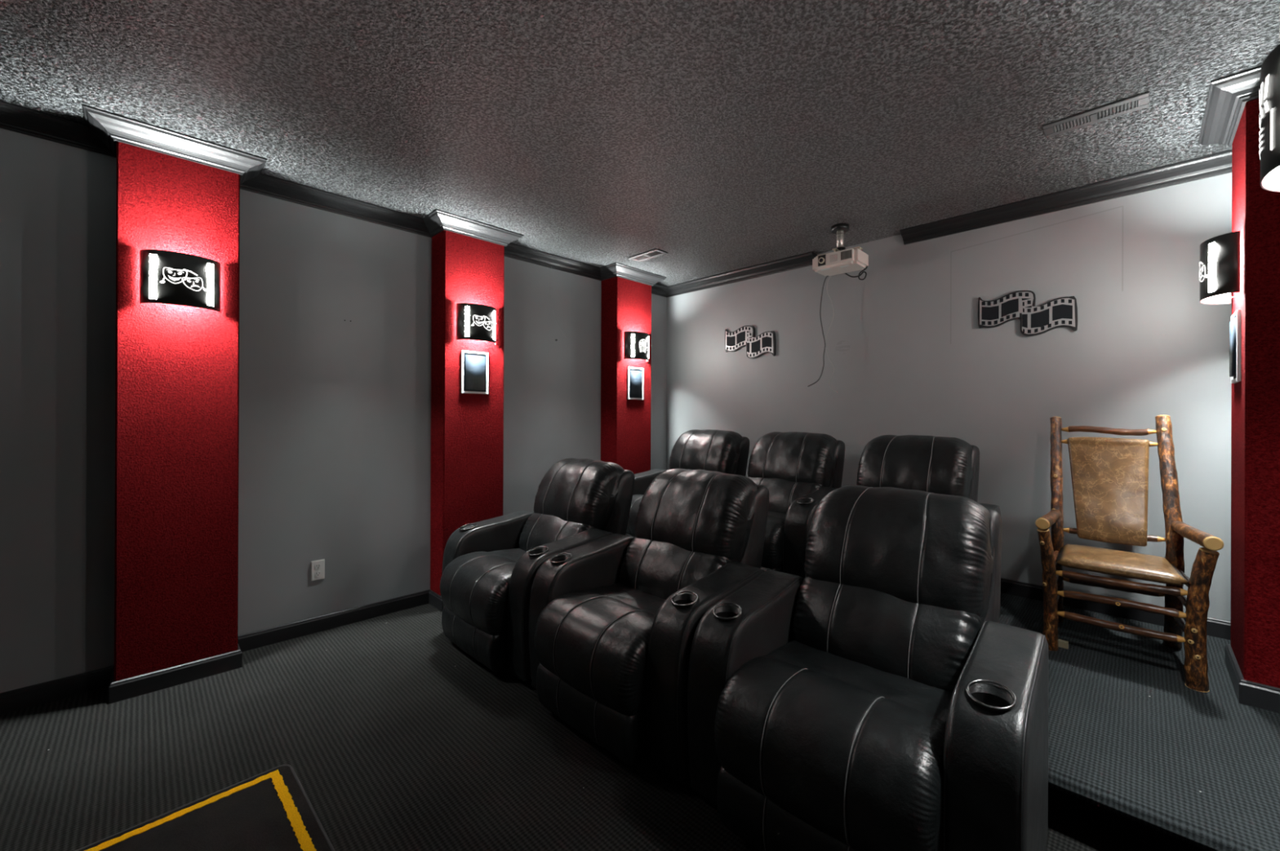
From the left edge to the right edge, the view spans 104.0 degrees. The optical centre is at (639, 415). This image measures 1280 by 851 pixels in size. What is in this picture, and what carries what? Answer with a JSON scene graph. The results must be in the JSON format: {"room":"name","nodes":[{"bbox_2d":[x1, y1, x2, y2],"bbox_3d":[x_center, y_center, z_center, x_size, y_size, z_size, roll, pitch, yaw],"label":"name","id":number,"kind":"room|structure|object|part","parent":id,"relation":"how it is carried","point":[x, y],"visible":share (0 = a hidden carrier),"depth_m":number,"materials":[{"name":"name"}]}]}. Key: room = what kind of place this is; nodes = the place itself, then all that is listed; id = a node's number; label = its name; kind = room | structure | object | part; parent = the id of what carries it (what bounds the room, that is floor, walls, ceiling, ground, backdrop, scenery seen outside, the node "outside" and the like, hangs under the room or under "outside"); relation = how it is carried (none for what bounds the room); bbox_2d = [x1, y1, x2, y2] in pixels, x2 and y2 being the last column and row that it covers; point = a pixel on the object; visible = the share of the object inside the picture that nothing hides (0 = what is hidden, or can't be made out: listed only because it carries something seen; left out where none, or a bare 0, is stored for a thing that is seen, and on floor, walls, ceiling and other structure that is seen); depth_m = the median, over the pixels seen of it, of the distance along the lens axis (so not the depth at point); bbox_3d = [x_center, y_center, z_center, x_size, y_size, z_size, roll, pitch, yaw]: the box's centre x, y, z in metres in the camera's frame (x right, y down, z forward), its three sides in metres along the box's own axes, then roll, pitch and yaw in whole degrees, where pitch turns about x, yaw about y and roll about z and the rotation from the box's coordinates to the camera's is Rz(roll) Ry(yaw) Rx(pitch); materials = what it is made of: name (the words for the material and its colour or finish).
{"room":"home theater","nodes":[
{"label":"home theater","id":0,"kind":"room"},
{"bbox_2d":[0,128,666,693],"bbox_3d":[-1.991,-0.015,2.760,6.484,2.478,0.120,0,0,-45],"label":"wall","id":1,"kind":"structure","parent":0,"point":[335,455],"depth_m":2.72,"materials":[{"name":"grey paint"}]},
{"bbox_2d":[0,666,113,715],"bbox_3d":[-3.279,1.176,1.384,2.523,0.085,0.014,0,0,-45],"label":"baseboard","id":2,"kind":"structure","parent":1,"relation":"attached to","point":[17,700],"depth_m":2.14,"materials":[{"name":"black wood"}]},
{"bbox_2d":[0,100,115,156],"bbox_3d":[-3.242,-1.220,1.358,2.523,0.078,0.092,0,0,-45],"label":"trim","id":3,"kind":"structure","parent":1,"relation":"attached to","point":[14,117],"depth_m":2.11,"materials":[{"name":"black wood"}]},
{"bbox_2d":[311,559,324,581],"bbox_3d":[-1.827,0.876,2.837,0.066,0.110,0.008,0,0,-45],"label":"wall outlet","id":4,"kind":"object","parent":1,"relation":"attached to","point":[317,567],"visible":1,"depth_m":2.83,"materials":[{"name":"white plastic"}]},
{"bbox_2d":[315,571,321,577],"bbox_3d":[-1.826,0.897,2.835,0.031,0.031,0.004,0,0,-45],"label":"socket","id":5,"kind":"object","parent":4,"relation":"attached to","point":[317,574],"depth_m":2.84,"materials":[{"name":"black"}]},
{"bbox_2d":[315,564,321,569],"bbox_3d":[-1.825,0.855,2.836,0.031,0.031,0.004,0,0,-45],"label":"socket","id":6,"kind":"object","parent":4,"relation":"attached to","point":[317,566],"depth_m":2.83,"materials":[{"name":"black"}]},
{"bbox_2d":[237,590,429,652],"bbox_3d":[-1.734,1.183,2.927,1.012,0.085,0.014,0,0,-45],"label":"baseboard","id":7,"kind":"structure","parent":1,"relation":"attached to","point":[248,642],"depth_m":2.86,"materials":[{"name":"black wood"}]},
{"bbox_2d":[240,173,431,237],"bbox_3d":[-1.696,-1.213,2.900,1.012,0.078,0.092,0,0,-45],"label":"trim","id":8,"kind":"structure","parent":1,"relation":"attached to","point":[265,184],"depth_m":2.85,"materials":[{"name":"black wood"}]},
{"bbox_2d":[504,242,600,280],"bbox_3d":[-0.671,-1.209,3.924,1.044,0.078,0.092,0,0,-45],"label":"trim","id":9,"kind":"structure","parent":1,"relation":"attached to","point":[513,251],"depth_m":3.90,"materials":[{"name":"black wood"}]},
{"bbox_2d":[651,283,667,297],"bbox_3d":[0.148,-1.205,4.742,0.424,0.078,0.092,0,0,-45],"label":"trim","id":10,"kind":"structure","parent":1,"relation":"attached to","point":[657,289],"depth_m":4.78,"materials":[{"name":"black wood"}]},
{"bbox_2d":[0,604,1150,850],"bbox_3d":[-0.621,1.279,1.383,6.484,0.100,4.012,0,0,-45],"label":"floor","id":11,"kind":"structure","parent":0,"point":[396,738],"depth_m":1.78,"materials":[{"name":"grey carpet"}]},
{"bbox_2d":[82,103,266,704],"bbox_3d":[-2.136,-0.015,2.324,0.600,2.478,0.292,0,0,-45],"label":"pilaster","id":12,"kind":"object","parent":11,"relation":"on","point":[177,366],"visible":0.94,"depth_m":2.27,"materials":[{"name":"red paint"}]},
{"bbox_3d":[-2.168,1.181,2.351,0.444,0.085,0.214,0,0,-45],"label":"molding","id":13,"kind":"part","parent":12,"relation":"part of","materials":[{"name":"black wood"}]},
{"bbox_2d":[139,248,220,313],"bbox_3d":[-2.059,-0.605,2.251,0.272,0.232,0.104,0,0,-45],"label":"wall sconce","id":14,"kind":"object","parent":12,"relation":"attached to","point":[166,277],"visible":1,"depth_m":2.21,"materials":[{"name":"black metal"}]},
{"bbox_2d":[75,764,334,850],"bbox_3d":[-1.433,1.220,0.637,1.258,0.010,1.908,0,0,43],"label":"rug","id":15,"kind":"object","parent":11,"relation":"on","point":[271,810],"visible":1,"depth_m":1.48,"materials":[{"name":"black carpet"}]},
{"bbox_2d":[422,208,524,612],"bbox_3d":[-1.123,-0.011,3.335,0.605,2.478,0.292,0,0,-45],"label":"pilaster","id":16,"kind":"object","parent":11,"relation":"on","point":[467,479],"visible":0.73,"depth_m":3.25,"materials":[{"name":"red paint"}]},
{"bbox_3d":[-1.156,1.185,3.362,0.449,0.085,0.214,0,0,-45],"label":"molding","id":17,"kind":"part","parent":16,"relation":"part of","materials":[{"name":"black wood"}]},
{"bbox_2d":[461,350,488,394],"bbox_3d":[-1.083,-0.285,3.288,0.186,0.276,0.016,0,0,-45],"label":"picture frame","id":18,"kind":"object","parent":16,"relation":"attached to","point":[474,367],"visible":1,"depth_m":3.28,"materials":[{"name":"grey"}]},
{"bbox_2d":[456,302,496,344],"bbox_3d":[-1.048,-0.601,3.261,0.272,0.232,0.104,0,0,-45],"label":"wall sconce","id":19,"kind":"object","parent":16,"relation":"attached to","point":[474,322],"visible":1,"depth_m":3.20,"materials":[{"name":"black metal"}]},
{"bbox_2d":[440,457,635,682],"bbox_3d":[-0.557,0.746,2.795,0.944,0.968,0.879,0,0,-45],"label":"recliner","id":20,"kind":"object","parent":11,"relation":"on","point":[490,567],"visible":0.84,"depth_m":2.67,"materials":[{"name":"black leather"}]},
{"bbox_3d":[-0.873,0.902,2.986,0.578,0.602,0.164,0,0,-45],"label":"armrest","id":21,"kind":"part","parent":20,"relation":"part of","materials":[{"name":"black leather"}]},
{"bbox_2d":[488,548,526,562],"bbox_3d":[-0.592,0.860,2.761,0.434,0.180,0.560,0,0,-45],"label":"seat cushion","id":22,"kind":"object","parent":20,"relation":"on","point":[508,555],"depth_m":2.80,"materials":[{"name":"black leather"}]},
{"bbox_2d":[528,550,543,557],"bbox_3d":[-0.481,0.674,2.366,0.086,0.072,0.086,0,0,-45],"label":"cup holder","id":23,"kind":"object","parent":20,"relation":"on","point":[532,553],"depth_m":2.38,"materials":[{"name":"black"}]},
{"bbox_3d":[-0.367,0.904,2.481,0.576,0.602,0.164,0,0,-45],"label":"armrest","id":24,"kind":"part","parent":20,"relation":"part of","materials":[{"name":"black leather"}]},
{"bbox_2d":[519,512,602,551],"bbox_3d":[-0.463,0.699,2.890,0.285,0.317,0.567,0,0,-45],"label":"lumbar cushion","id":25,"kind":"object","parent":20,"relation":"on","point":[535,529],"depth_m":2.81,"materials":[{"name":"black leather"}]},
{"bbox_2d":[528,468,768,783],"bbox_3d":[0.074,0.748,2.182,0.879,0.968,0.944,0,0,44],"label":"recliner","id":26,"kind":"object","parent":11,"relation":"on","point":[614,619],"visible":0.94,"depth_m":1.97,"materials":[{"name":"black leather"}]},
{"bbox_2d":[551,556,566,564],"bbox_3d":[-0.357,0.674,2.250,0.086,0.072,0.086,0,0,44],"label":"cup holder","id":27,"kind":"object","parent":26,"relation":"on","point":[554,560],"depth_m":2.27,"materials":[{"name":"black"}]},
{"bbox_3d":[-0.245,0.904,2.367,0.164,0.602,0.578,0,0,44],"label":"armrest","id":28,"kind":"part","parent":26,"relation":"part of","materials":[{"name":"black leather"}]},
{"bbox_2d":[587,582,665,615],"bbox_3d":[0.040,0.862,2.147,0.560,0.180,0.434,0,0,44],"label":"seat cushion","id":29,"kind":"object","parent":26,"relation":"on","point":[646,600],"depth_m":2.16,"materials":[{"name":"black leather"}]},
{"bbox_2d":[619,537,738,599],"bbox_3d":[0.167,0.701,2.278,0.567,0.317,0.285,0,0,44],"label":"lumbar cushion","id":30,"kind":"object","parent":26,"relation":"on","point":[655,567],"depth_m":2.19,"materials":[{"name":"black leather"}]},
{"bbox_2d":[672,598,693,608],"bbox_3d":[0.157,0.676,1.753,0.086,0.072,0.086,0,0,44],"label":"cup holder","id":31,"kind":"object","parent":26,"relation":"on","point":[677,603],"depth_m":1.78,"materials":[{"name":"black"}]},
{"bbox_3d":[0.269,0.906,1.870,0.164,0.602,0.576,0,0,44],"label":"armrest","id":32,"kind":"part","parent":26,"relation":"part of","materials":[{"name":"black leather"}]},
{"bbox_2d":[687,485,1048,850],"bbox_3d":[0.720,0.750,1.583,0.879,0.968,0.944,0,0,43],"label":"recliner","id":33,"kind":"object","parent":11,"relation":"on","point":[877,699],"visible":1,"depth_m":1.40,"materials":[{"name":"black leather"}]},
{"bbox_2d":[715,608,737,622],"bbox_3d":[0.288,0.677,1.644,0.086,0.072,0.086,0,0,43],"label":"cup holder","id":34,"kind":"object","parent":33,"relation":"on","point":[721,615],"depth_m":1.67,"materials":[{"name":"black"}]},
{"bbox_3d":[0.398,0.906,1.763,0.164,0.602,0.578,0,0,43],"label":"armrest","id":35,"kind":"part","parent":33,"relation":"part of","materials":[{"name":"black leather"}]},
{"bbox_2d":[764,640,952,723],"bbox_3d":[0.686,0.865,1.547,0.560,0.180,0.434,0,0,43],"label":"seat cushion","id":36,"kind":"object","parent":33,"relation":"on","point":[928,698],"depth_m":1.50,"materials":[{"name":"black leather"}]},
{"bbox_2d":[791,575,985,692],"bbox_3d":[0.811,0.703,1.680,0.567,0.317,0.285,0,0,43],"label":"lumbar cushion","id":37,"kind":"object","parent":33,"relation":"on","point":[921,635],"depth_m":1.57,"materials":[{"name":"black leather"}]},
{"bbox_2d":[970,692,1010,712],"bbox_3d":[0.810,0.678,1.156,0.086,0.072,0.086,0,0,43],"label":"cup holder","id":38,"kind":"object","parent":33,"relation":"on","point":[980,702],"depth_m":1.16,"materials":[{"name":"black"}]},
{"bbox_3d":[0.921,0.909,1.275,0.164,0.602,0.576,0,0,43],"label":"armrest","id":39,"kind":"part","parent":33,"relation":"part of","materials":[{"name":"black leather"}]},
{"bbox_2d":[999,592,1279,850],"bbox_3d":[0.965,1.146,2.965,1.764,0.181,3.772,0,0,-45],"label":"platform","id":40,"kind":"object","parent":11,"relation":"on","point":[1148,760],"depth_m":1.61,"materials":[{"name":"carpet"}]},
{"bbox_2d":[600,262,666,474],"bbox_3d":[-0.085,-0.097,4.372,0.608,2.297,0.292,0,0,-45],"label":"pilaster","id":41,"kind":"object","parent":40,"relation":"on","point":[626,291],"visible":0.66,"depth_m":4.28,"materials":[{"name":"red paint"}]},
{"bbox_2d":[627,367,644,399],"bbox_3d":[-0.035,-0.280,4.334,0.186,0.276,0.016,0,0,-45],"label":"picture frame","id":42,"kind":"object","parent":41,"relation":"attached to","point":[635,377],"visible":1,"depth_m":4.33,"materials":[{"name":"grey"}]},
{"bbox_2d":[623,331,648,361],"bbox_3d":[-0.009,-0.596,4.298,0.272,0.232,0.104,0,0,-45],"label":"wall sconce","id":43,"kind":"object","parent":41,"relation":"attached to","point":[636,344],"visible":1,"depth_m":4.23,"materials":[{"name":"black metal"}]},
{"bbox_2d":[625,429,750,537],"bbox_3d":[0.330,0.581,3.776,0.944,0.944,0.879,0,0,-45],"label":"recliner","id":44,"kind":"object","parent":40,"relation":"on","point":[726,452],"visible":0.2,"depth_m":3.82,"materials":[{"name":"black leather"}]},
{"bbox_3d":[0.014,0.733,3.967,0.578,0.587,0.164,0,0,-45],"label":"armrest","id":45,"kind":"part","parent":44,"relation":"part of","materials":[{"name":"black leather"}]},
{"bbox_2d":[747,431,844,578],"bbox_3d":[0.909,0.583,3.200,0.959,0.944,0.748,0,0,-45],"label":"recliner","id":46,"kind":"object","parent":40,"relation":"on","point":[797,469],"visible":0.44,"depth_m":3.20,"materials":[{"name":"black leather"}]},
{"bbox_2d":[768,511,786,517],"bbox_3d":[0.821,0.694,3.215,0.434,0.175,0.560,0,0,-45],"label":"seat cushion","id":47,"kind":"object","parent":46,"relation":"on","point":[772,513],"depth_m":3.14,"materials":[{"name":"black leather"}]},
{"bbox_2d":[747,477,826,513],"bbox_3d":[0.951,0.537,3.343,0.285,0.309,0.567,0,0,-45],"label":"lumbar cushion","id":48,"kind":"object","parent":46,"relation":"on","point":[783,491],"depth_m":3.21,"materials":[{"name":"black leather"}]},
{"bbox_3d":[1.046,0.737,2.934,0.576,0.587,0.164,0,0,-45],"label":"armrest","id":49,"kind":"part","parent":46,"relation":"part of","materials":[{"name":"black leather"}]},
{"bbox_2d":[856,435,1000,617],"bbox_3d":[1.450,0.585,2.665,0.959,0.944,0.748,0,0,-45],"label":"recliner","id":50,"kind":"object","parent":40,"relation":"on","point":[942,465],"visible":0.23,"depth_m":2.77,"materials":[{"name":"black leather"}]},
{"bbox_3d":[1.587,0.739,2.399,0.576,0.587,0.164,0,0,-45],"label":"armrest","id":51,"kind":"part","parent":50,"relation":"part of","materials":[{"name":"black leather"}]},
{"bbox_2d":[1057,639,1068,649],"bbox_3d":[1.933,1.044,2.284,0.024,0.030,0.036,0,0,-45],"label":"block","id":52,"kind":"object","parent":40,"relation":"on","point":[1062,644],"visible":0.96,"depth_m":2.28,"materials":[{"name":"brown"}]},
{"bbox_2d":[1035,415,1224,693],"bbox_3d":[2.160,0.533,2.244,0.622,1.077,0.558,0,0,-45],"label":"armchair","id":53,"kind":"object","parent":40,"relation":"on","point":[1109,476],"visible":1,"depth_m":2.25,"materials":[{"name":"brown wood"}]},
{"bbox_3d":[1.839,0.783,2.254,0.121,0.560,0.058,0,0,-34],"label":"leg","id":54,"kind":"part","parent":53,"relation":"part of","materials":[{"name":"brown wood"}]},
{"bbox_3d":[1.938,0.480,2.360,0.429,0.056,0.054,0,0,-43],"label":"arm","id":55,"kind":"part","parent":53,"relation":"part of","materials":[{"name":"brown wood"}]},
{"bbox_3d":[2.130,0.537,2.553,0.057,1.067,0.219,0,0,38],"label":"post","id":56,"kind":"part","parent":53,"relation":"part of","materials":[{"name":"brown wood"}]},
{"bbox_3d":[2.407,0.534,2.275,0.225,1.077,0.090,0,0,-45],"label":"post","id":57,"kind":"part","parent":53,"relation":"part of","materials":[{"name":"brown wood"}]},
{"bbox_3d":[2.252,0.478,2.043,0.060,0.059,0.457,0,0,34],"label":"arm","id":58,"kind":"part","parent":53,"relation":"part of","materials":[{"name":"brown wood"}]},
{"bbox_3d":[2.157,0.784,1.927,0.072,0.561,0.112,0,0,22],"label":"leg","id":59,"kind":"part","parent":53,"relation":"part of","materials":[{"name":"brown wood"}]},
{"bbox_2d":[1198,65,1279,713],"bbox_3d":[2.416,-0.088,1.951,0.589,2.297,0.292,0,0,-45],"label":"pilaster","id":60,"kind":"object","parent":40,"relation":"on","point":[1232,115],"visible":0.88,"depth_m":1.83,"materials":[{"name":"red paint"}]},
{"bbox_2d":[1199,231,1239,304],"bbox_3d":[2.345,-0.588,2.027,0.272,0.232,0.104,0,0,-45],"label":"wall sconce","id":61,"kind":"object","parent":60,"relation":"attached to","point":[1220,255],"visible":1,"depth_m":1.95,"materials":[{"name":"black metal"}]},
{"bbox_2d":[1229,309,1240,383],"bbox_3d":[2.374,-0.272,1.997,0.186,0.276,0.016,0,0,-45],"label":"wall speaker","id":62,"kind":"object","parent":60,"relation":"attached to","point":[1235,323],"visible":1,"depth_m":1.95,"materials":[{"name":"grey plastic"}]},
{"bbox_2d":[1229,316,1236,379],"bbox_3d":[2.374,-0.272,1.997,0.158,0.248,0.016,0,0,-45],"label":"grille","id":63,"kind":"object","parent":62,"relation":"attached to","point":[1233,324],"depth_m":1.97,"materials":[{"name":"black metal"}]},
{"bbox_3d":[2.439,1.018,1.923,0.433,0.085,0.214,0,0,-45],"label":"molding","id":64,"kind":"part","parent":60,"relation":"part of","materials":[{"name":"black wood"}]},
{"bbox_3d":[1.366,-0.003,0.903,0.604,2.478,0.292,0,0,-45],"label":"pilaster","id":65,"kind":"object","parent":11,"relation":"on","visible":0},
{"bbox_2d":[1258,44,1279,191],"bbox_3d":[1.294,-0.593,0.978,0.272,0.232,0.104,0,0,-45],"label":"wall sconce","id":66,"kind":"object","parent":65,"relation":"attached to","point":[1269,96],"visible":1,"depth_m":0.98,"materials":[{"name":"black metal"}]},
{"bbox_2d":[0,0,1279,286],"bbox_3d":[-0.611,-1.299,1.384,6.484,0.100,4.012,0,0,-45],"label":"ceiling","id":67,"kind":"structure","parent":0,"point":[716,136],"depth_m":1.96,"materials":[{"name":"grey paint"}]},
{"bbox_2d":[627,248,667,262],"bbox_3d":[0.057,-1.239,3.869,0.130,0.009,0.310,0,0,-45],"label":"ceiling vent","id":68,"kind":"object","parent":67,"relation":"in","point":[654,253],"visible":1,"depth_m":3.86,"materials":[{"name":"grey metal"}]},
{"bbox_2d":[812,222,868,275],"bbox_3d":[1.304,-1.097,3.267,0.230,0.287,0.296,0,0,-45],"label":"projector","id":69,"kind":"object","parent":67,"relation":"attached to","point":[842,260],"visible":1,"depth_m":3.22,"materials":[{"name":"beige plastic"}]},
{"bbox_2d":[807,275,827,386],"bbox_3d":[1.290,-0.596,3.518,0.052,0.774,0.254,0,0,-24],"label":"power cable","id":70,"kind":"object","parent":69,"relation":"hanging from","point":[827,276],"visible":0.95,"depth_m":3.54,"materials":[{"name":"black plastic"}]},
{"bbox_3d":[1.183,-1.010,3.250,0.010,0.068,0.050,0,0,-45],"label":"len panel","id":71,"kind":"part","parent":69,"relation":"part of","materials":[{"name":"black plastic"}]},
{"bbox_3d":[1.310,-1.225,3.272,0.110,0.030,0.110,0,0,-45],"label":"ceiling plate","id":72,"kind":"part","parent":69,"relation":"part of","materials":[{"name":"black plastic"}]},
{"bbox_2d":[844,266,867,279],"bbox_3d":[1.428,-0.935,3.316,0.030,0.088,0.167,0,0,-45],"label":"coiled cable","id":73,"kind":"object","parent":69,"relation":"hanging from","point":[863,270],"visible":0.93,"depth_m":3.29,"materials":[{"name":"black plastic"}]},
{"bbox_2d":[1042,91,1149,137],"bbox_3d":[1.869,-1.233,2.060,0.125,0.009,0.320,0,0,-45],"label":"ceiling vent","id":74,"kind":"object","parent":67,"relation":"in","point":[1140,101],"visible":1,"depth_m":2.05,"materials":[{"name":"grey metal"}]},
{"bbox_2d":[666,172,1231,622],"bbox_3d":[1.636,0.000,3.631,0.120,2.478,3.772,0,0,-45],"label":"wall","id":75,"kind":"structure","parent":0,"point":[907,348],"depth_m":2.96,"materials":[{"name":"grey paint"}]},
{"bbox_2d":[666,251,817,297],"bbox_3d":[0.779,-1.203,4.345,0.092,0.078,1.545,0,0,-45],"label":"trim","id":76,"kind":"structure","parent":75,"relation":"attached to","point":[805,260],"depth_m":4.23,"materials":[{"name":"black wood"}]},
{"bbox_2d":[724,325,775,359],"bbox_3d":[0.925,-0.627,4.244,0.024,0.285,0.488,0,0,-45],"label":"plaque","id":77,"kind":"object","parent":75,"relation":"attached to","point":[764,343],"visible":1,"depth_m":4.22,"materials":[{"name":"black"}]},
{"bbox_2d":[977,290,1077,336],"bbox_3d":[2.248,-0.599,2.919,0.024,0.270,0.463,0,0,-45],"label":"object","id":78,"kind":"object","parent":75,"relation":"attached to","point":[1062,312],"visible":1,"depth_m":2.90,"materials":[{"name":"black metal"}]},
{"bbox_2d":[900,149,1231,244],"bbox_3d":[2.330,-1.198,2.791,0.092,0.078,1.607,0,0,-45],"label":"trim","id":79,"kind":"structure","parent":75,"relation":"attached to","point":[1218,163],"depth_m":2.72,"materials":[{"name":"black wood"}]},
{"bbox_2d":[1000,577,1231,640],"bbox_3d":[1.584,1.015,3.584,0.014,0.085,3.772,0,0,-45],"label":"baseboard","id":80,"kind":"structure","parent":75,"relation":"attached to","point":[1219,628],"depth_m":2.66,"materials":[{"name":"black wood"}]}
]}

